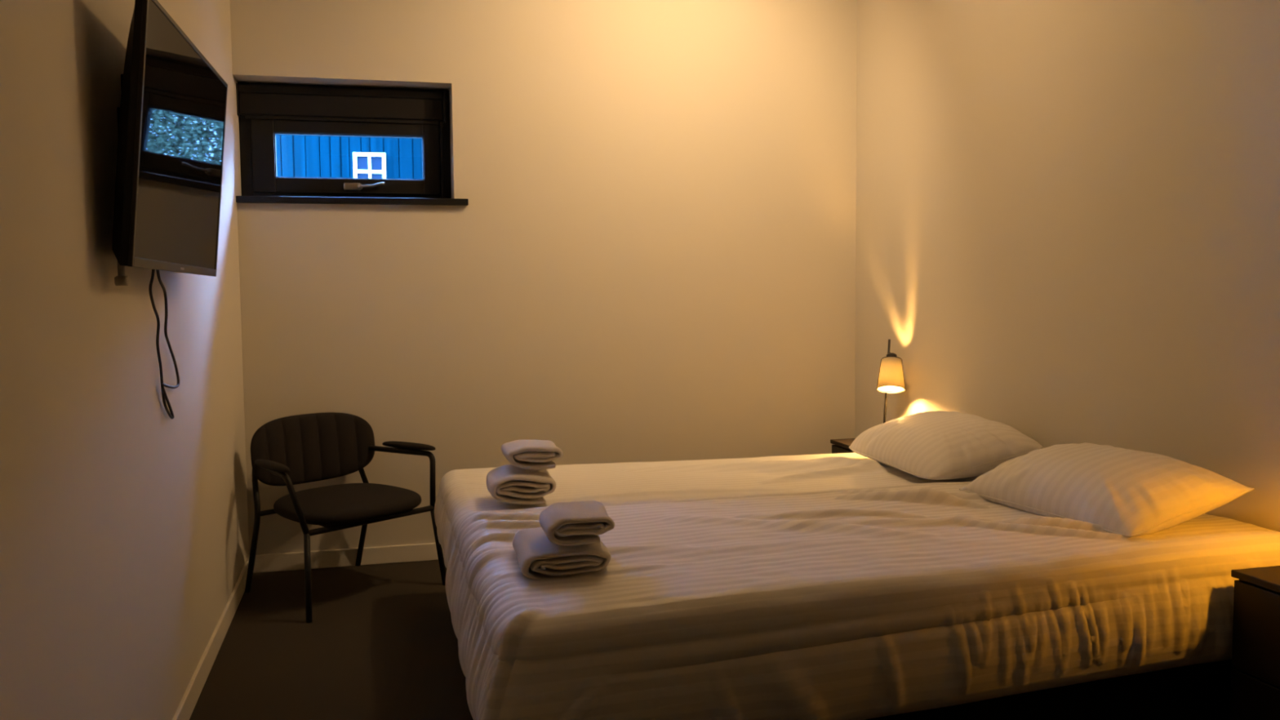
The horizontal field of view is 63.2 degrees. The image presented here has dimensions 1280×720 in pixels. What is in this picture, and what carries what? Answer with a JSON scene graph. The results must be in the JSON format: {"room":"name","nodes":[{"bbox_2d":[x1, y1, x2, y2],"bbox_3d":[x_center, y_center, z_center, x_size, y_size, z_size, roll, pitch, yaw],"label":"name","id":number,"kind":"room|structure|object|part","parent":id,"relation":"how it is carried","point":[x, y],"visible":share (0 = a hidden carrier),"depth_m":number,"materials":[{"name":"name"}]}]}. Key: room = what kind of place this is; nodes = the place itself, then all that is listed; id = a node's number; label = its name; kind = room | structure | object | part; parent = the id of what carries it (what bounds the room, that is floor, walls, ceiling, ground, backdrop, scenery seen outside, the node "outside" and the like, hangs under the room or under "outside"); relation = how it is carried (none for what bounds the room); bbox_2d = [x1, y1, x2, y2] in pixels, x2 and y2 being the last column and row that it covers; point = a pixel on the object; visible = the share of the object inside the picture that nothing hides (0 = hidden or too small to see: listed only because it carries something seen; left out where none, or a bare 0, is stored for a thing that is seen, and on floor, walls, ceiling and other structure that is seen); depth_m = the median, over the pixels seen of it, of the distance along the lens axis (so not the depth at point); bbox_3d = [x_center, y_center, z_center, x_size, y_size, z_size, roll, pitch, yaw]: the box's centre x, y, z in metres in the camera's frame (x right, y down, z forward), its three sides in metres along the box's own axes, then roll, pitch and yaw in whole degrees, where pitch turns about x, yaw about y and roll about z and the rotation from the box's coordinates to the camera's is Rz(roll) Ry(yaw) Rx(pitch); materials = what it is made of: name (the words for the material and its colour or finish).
{"room":"hotel room","nodes":[
{"label":"hotel room","id":0,"kind":"room"},
{"bbox_2d":[0,0,248,719],"bbox_3d":[-0.965,-0.207,1.077,0.220,2.720,7.540,-1,4,-14],"label":"wall","id":1,"kind":"structure","parent":0,"point":[124,539],"depth_m":2.14,"materials":[{"name":"beige paint"}]},
{"bbox_2d":[111,0,227,285],"bbox_3d":[-1.168,-0.488,2.604,0.152,0.605,0.973,-1,4,-14],"label":"television","id":2,"kind":"object","parent":1,"relation":"attached to","point":[171,113],"visible":1,"depth_m":2.38,"materials":[{"name":"black plastic"}]},
{"bbox_3d":[-1.242,-0.499,2.600,0.006,0.180,0.480,-1,4,-14],"label":"wall plate","id":3,"kind":"part","parent":2,"relation":"part of","materials":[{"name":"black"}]},
{"bbox_3d":[-1.183,-0.487,2.409,0.018,0.340,0.024,-1,4,-14],"label":"mount rail","id":4,"kind":"part","parent":2,"relation":"part of","materials":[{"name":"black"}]},
{"bbox_2d":[148,269,179,418],"bbox_3d":[-1.250,-0.044,2.735,0.030,0.425,0.424,-2,4,-19],"label":"power cord","id":5,"kind":"object","parent":2,"relation":"hanging from","point":[164,396],"visible":0.94,"depth_m":2.73,"materials":[{"name":"black plastic"}]},
{"bbox_2d":[172,556,248,719],"bbox_3d":[-0.826,1.112,1.141,0.013,0.077,6.987,-1,4,-14],"label":"baseboard","id":6,"kind":"structure","parent":1,"relation":"attached to","point":[184,710],"depth_m":3.37,"materials":[{"name":"beige paint"}]},
{"bbox_2d":[189,560,473,719],"bbox_3d":[0.544,1.171,1.554,3.308,0.120,7.540,-1,4,-14],"label":"floor","id":7,"kind":"structure","parent":0,"point":[380,642],"depth_m":3.53,"materials":[{"name":"carpet"}]},
{"bbox_2d":[244,412,446,622],"bbox_3d":[-1.220,0.590,4.231,0.582,0.710,0.705,3,5,41],"label":"armchair","id":8,"kind":"object","parent":7,"relation":"on","point":[291,451],"visible":1,"depth_m":4.23,"materials":[{"name":"black fabric"}]},
{"bbox_3d":[-1.559,0.717,4.199,0.120,0.468,0.039,3,5,41],"label":"leg","id":9,"kind":"part","parent":8,"relation":"part of","materials":[{"name":"black metal"}]},
{"bbox_3d":[-1.410,0.523,4.005,0.070,0.233,0.473,-4,5,-43],"label":"armrest frame","id":10,"kind":"part","parent":8,"relation":"part of","materials":[{"name":"black metal"}]},
{"bbox_3d":[-1.230,0.807,3.854,0.023,0.325,0.069,-2,4,-16],"label":"leg","id":11,"kind":"part","parent":8,"relation":"part of","materials":[{"name":"black metal"}]},
{"bbox_3d":[-1.377,0.369,4.351,0.105,0.284,0.576,3,5,41],"label":"backrest","id":12,"kind":"part","parent":8,"relation":"part of","materials":[{"name":"fabric"}]},
{"bbox_3d":[-1.199,0.615,4.215,0.423,0.035,0.582,3,5,41],"label":"seat frame","id":13,"kind":"part","parent":8,"relation":"part of","materials":[{"name":"black metal"}]},
{"bbox_3d":[-1.185,0.575,4.200,0.490,0.096,0.555,3,5,41],"label":"seat","id":14,"kind":"part","parent":8,"relation":"part of","materials":[{"name":"fabric"}]},
{"bbox_3d":[-1.227,0.688,4.581,0.120,0.468,0.040,3,5,41],"label":"leg","id":15,"kind":"part","parent":8,"relation":"part of","materials":[{"name":"black metal"}]},
{"bbox_3d":[-1.029,0.490,4.444,0.473,0.233,0.070,2,5,35],"label":"armrest frame","id":16,"kind":"part","parent":8,"relation":"part of","materials":[{"name":"black metal"}]},
{"bbox_3d":[-0.833,0.772,4.312,0.069,0.325,0.023,0,4,8],"label":"leg","id":17,"kind":"part","parent":8,"relation":"part of","materials":[{"name":"black metal"}]},
{"bbox_2d":[830,438,855,453],"bbox_3d":[1.061,0.632,4.708,0.280,0.515,0.343,-1,4,-14],"label":"nightstand","id":18,"kind":"object","parent":7,"relation":"on","point":[841,446],"visible":0.05,"depth_m":4.75,"materials":[{"name":"black wood"}]},
{"bbox_3d":[0.938,0.512,4.669,0.017,0.218,0.331,-1,4,-14],"label":"drawer","id":19,"kind":"part","parent":18,"relation":"part of","materials":[{"name":"black wood"}]},
{"bbox_2d":[876,339,905,423],"bbox_3d":[1.103,0.144,4.630,0.128,0.468,0.191,-1,4,-14],"label":"table lamp","id":20,"kind":"object","parent":18,"relation":"on","point":[891,380],"visible":0.9,"depth_m":4.59,"materials":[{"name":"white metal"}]},
{"bbox_3d":[1.108,0.068,4.602,0.125,0.166,0.141,-1,4,-14],"label":"lamp shade","id":21,"kind":"part","parent":20,"relation":"part of","materials":[{"name":"fabric"}]},
{"bbox_2d":[865,659,1235,719],"bbox_3d":[0.490,0.736,3.373,2.031,0.500,1.810,-1,4,-14],"label":"double bed","id":22,"kind":"object","parent":7,"relation":"on","point":[1197,691],"visible":0.02,"depth_m":2.63,"materials":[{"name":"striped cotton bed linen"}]},
{"bbox_2d":[434,452,982,568],"bbox_3d":[0.332,0.532,3.823,2.101,0.289,1.119,-1,4,-14],"label":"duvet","id":23,"kind":"object","parent":22,"relation":"on","point":[461,493],"visible":0.54,"depth_m":3.76,"materials":[{"name":"white fabric"}]},
{"bbox_2d":[486,464,555,504],"bbox_3d":[-0.391,0.403,3.388,0.218,0.093,0.259,-1,4,-12],"label":"towel","id":24,"kind":"object","parent":23,"relation":"on","point":[508,483],"visible":1,"depth_m":3.28,"materials":[{"name":"white fabric"}]},
{"bbox_2d":[501,440,563,469],"bbox_3d":[-0.356,0.307,3.422,0.184,0.080,0.209,-1,4,-13],"label":"towel","id":25,"kind":"object","parent":24,"relation":"on","point":[522,454],"visible":1,"depth_m":3.34,"materials":[{"name":"white fabric"}]},
{"bbox_2d":[848,410,1043,479],"bbox_3d":[1.129,0.295,3.937,0.454,0.181,0.754,-1,4,-11],"label":"pillow","id":26,"kind":"object","parent":23,"relation":"on","point":[940,445],"visible":0.96,"depth_m":3.69,"materials":[{"name":"white fabric"}]},
{"bbox_2d":[445,481,1279,719],"bbox_3d":[0.580,0.603,2.798,2.130,0.376,1.136,-1,4,-14],"label":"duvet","id":27,"kind":"object","parent":22,"relation":"on","point":[868,602],"visible":0.89,"depth_m":2.40,"materials":[{"name":"white fabric"}]},
{"bbox_2d":[512,527,610,579],"bbox_3d":[-0.189,0.466,2.524,0.226,0.082,0.315,-1,4,-12],"label":"towel","id":28,"kind":"object","parent":27,"relation":"on","point":[535,552],"visible":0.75,"depth_m":2.40,"materials":[{"name":"white fabric"}]},
{"bbox_2d":[538,501,614,545],"bbox_3d":[-0.152,0.386,2.471,0.171,0.069,0.218,-1,4,-10],"label":"towel","id":29,"kind":"object","parent":28,"relation":"on","point":[578,522],"visible":1,"depth_m":2.39,"materials":[{"name":"white fabric"}]},
{"bbox_2d":[959,442,1253,537],"bbox_3d":[1.331,0.353,3.046,0.433,0.184,0.691,-2,4,-20],"label":"pillow","id":30,"kind":"object","parent":27,"relation":"on","point":[1126,492],"visible":0.98,"depth_m":2.86,"materials":[{"name":"white fabric"}]},
{"bbox_2d":[1230,565,1279,719],"bbox_3d":[1.640,0.782,2.449,0.280,0.515,0.354,-1,4,-14],"label":"nightstand","id":31,"kind":"object","parent":7,"relation":"on","point":[1255,651],"visible":1,"depth_m":2.51,"materials":[{"name":"black wood"}]},
{"bbox_3d":[1.518,0.886,2.424,0.017,0.220,0.342,-1,4,-14],"label":"drawer","id":32,"kind":"part","parent":31,"relation":"part of","materials":[{"name":"black wood"}]},
{"bbox_3d":[1.516,0.662,2.409,0.017,0.218,0.342,-1,4,-14],"label":"drawer","id":33,"kind":"part","parent":31,"relation":"part of","materials":[{"name":"black wood"}]},
{"bbox_2d":[230,0,857,555],"bbox_3d":[-0.361,-0.477,4.947,2.868,2.720,0.320,-1,4,-14],"label":"wall","id":34,"kind":"structure","parent":0,"point":[651,255],"depth_m":4.78,"materials":[{"name":"beige paint"}]},
{"bbox_2d":[248,542,444,573],"bbox_3d":[-0.309,0.852,4.876,2.868,0.077,0.013,-1,4,-14],"label":"baseboard","id":35,"kind":"structure","parent":34,"relation":"attached to","point":[418,552],"depth_m":4.62,"materials":[{"name":"beige paint"}]},
{"bbox_2d":[235,82,468,205],"bbox_3d":[-1.271,-0.955,4.626,0.972,0.538,0.280,-1,4,-14],"label":"window","id":36,"kind":"structure","parent":34,"relation":"in","point":[260,183],"depth_m":4.63,"materials":[{"name":"black"}]},
{"bbox_2d":[235,83,445,198],"bbox_3d":[-1.317,-0.964,4.645,0.890,0.494,0.056,-1,4,-14],"label":"roller blind","id":37,"kind":"object","parent":36,"relation":"attached to","point":[253,101],"visible":0.91,"depth_m":4.62,"materials":[{"name":"black fabric"}]},
{"bbox_3d":[-0.902,-0.906,4.750,0.014,0.358,0.012,-1,4,-14],"label":"rail","id":38,"kind":"part","parent":37,"relation":"part of","materials":[{"name":"black metal"}]},
{"bbox_3d":[-1.317,-0.931,4.692,0.810,0.363,0.072,-1,4,-14],"label":"sash","id":39,"kind":"part","parent":36,"relation":"part of","materials":[{"name":"black"}]},
{"bbox_3d":[-1.268,-0.700,4.643,0.972,0.028,0.280,-1,4,-14],"label":"sill","id":40,"kind":"part","parent":36,"relation":"part of","materials":[{"name":"black"}]},
{"bbox_3d":[-1.291,-0.777,4.665,0.072,0.033,0.012,-1,4,-14],"label":"handle","id":41,"kind":"part","parent":36,"relation":"part of","materials":[{"name":"silver metal"}]},
{"bbox_3d":[-1.207,-0.782,4.668,0.118,0.032,0.024,-1,4,-14],"label":"lever","id":42,"kind":"part","parent":36,"relation":"part of","materials":[{"name":"silver metal"}]},
{"bbox_2d":[854,0,1279,531],"bbox_3d":[2.027,-0.285,1.837,0.220,2.720,7.540,-1,4,-14],"label":"wall","id":43,"kind":"structure","parent":0,"point":[1068,211],"depth_m":3.51,"materials":[{"name":"beige paint"}]},
{"label":"outside","id":44,"kind":"structure","parent":0,"visible":0},
{"bbox_3d":[-2.026,0.527,11.869,15.000,0.200,13.600,-1,4,-14],"label":"ground","id":45,"kind":"structure","parent":44,"visible":0},
{"bbox_2d":[275,134,422,179],"bbox_3d":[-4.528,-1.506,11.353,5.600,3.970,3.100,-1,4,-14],"label":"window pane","id":46,"kind":"object","parent":45,"relation":"on","point":[297,156],"visible":0.02,"depth_m":10.44,"materials":[{"name":"blue painted wood planks"},{"name":"white painted wood"}]},
{"bbox_3d":[-2.721,-1.786,10.487,0.246,0.523,0.007,-1,4,-14],"label":"pane","id":47,"kind":"part","parent":46,"relation":"part of","materials":[{"name":"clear glass"}]}
]}

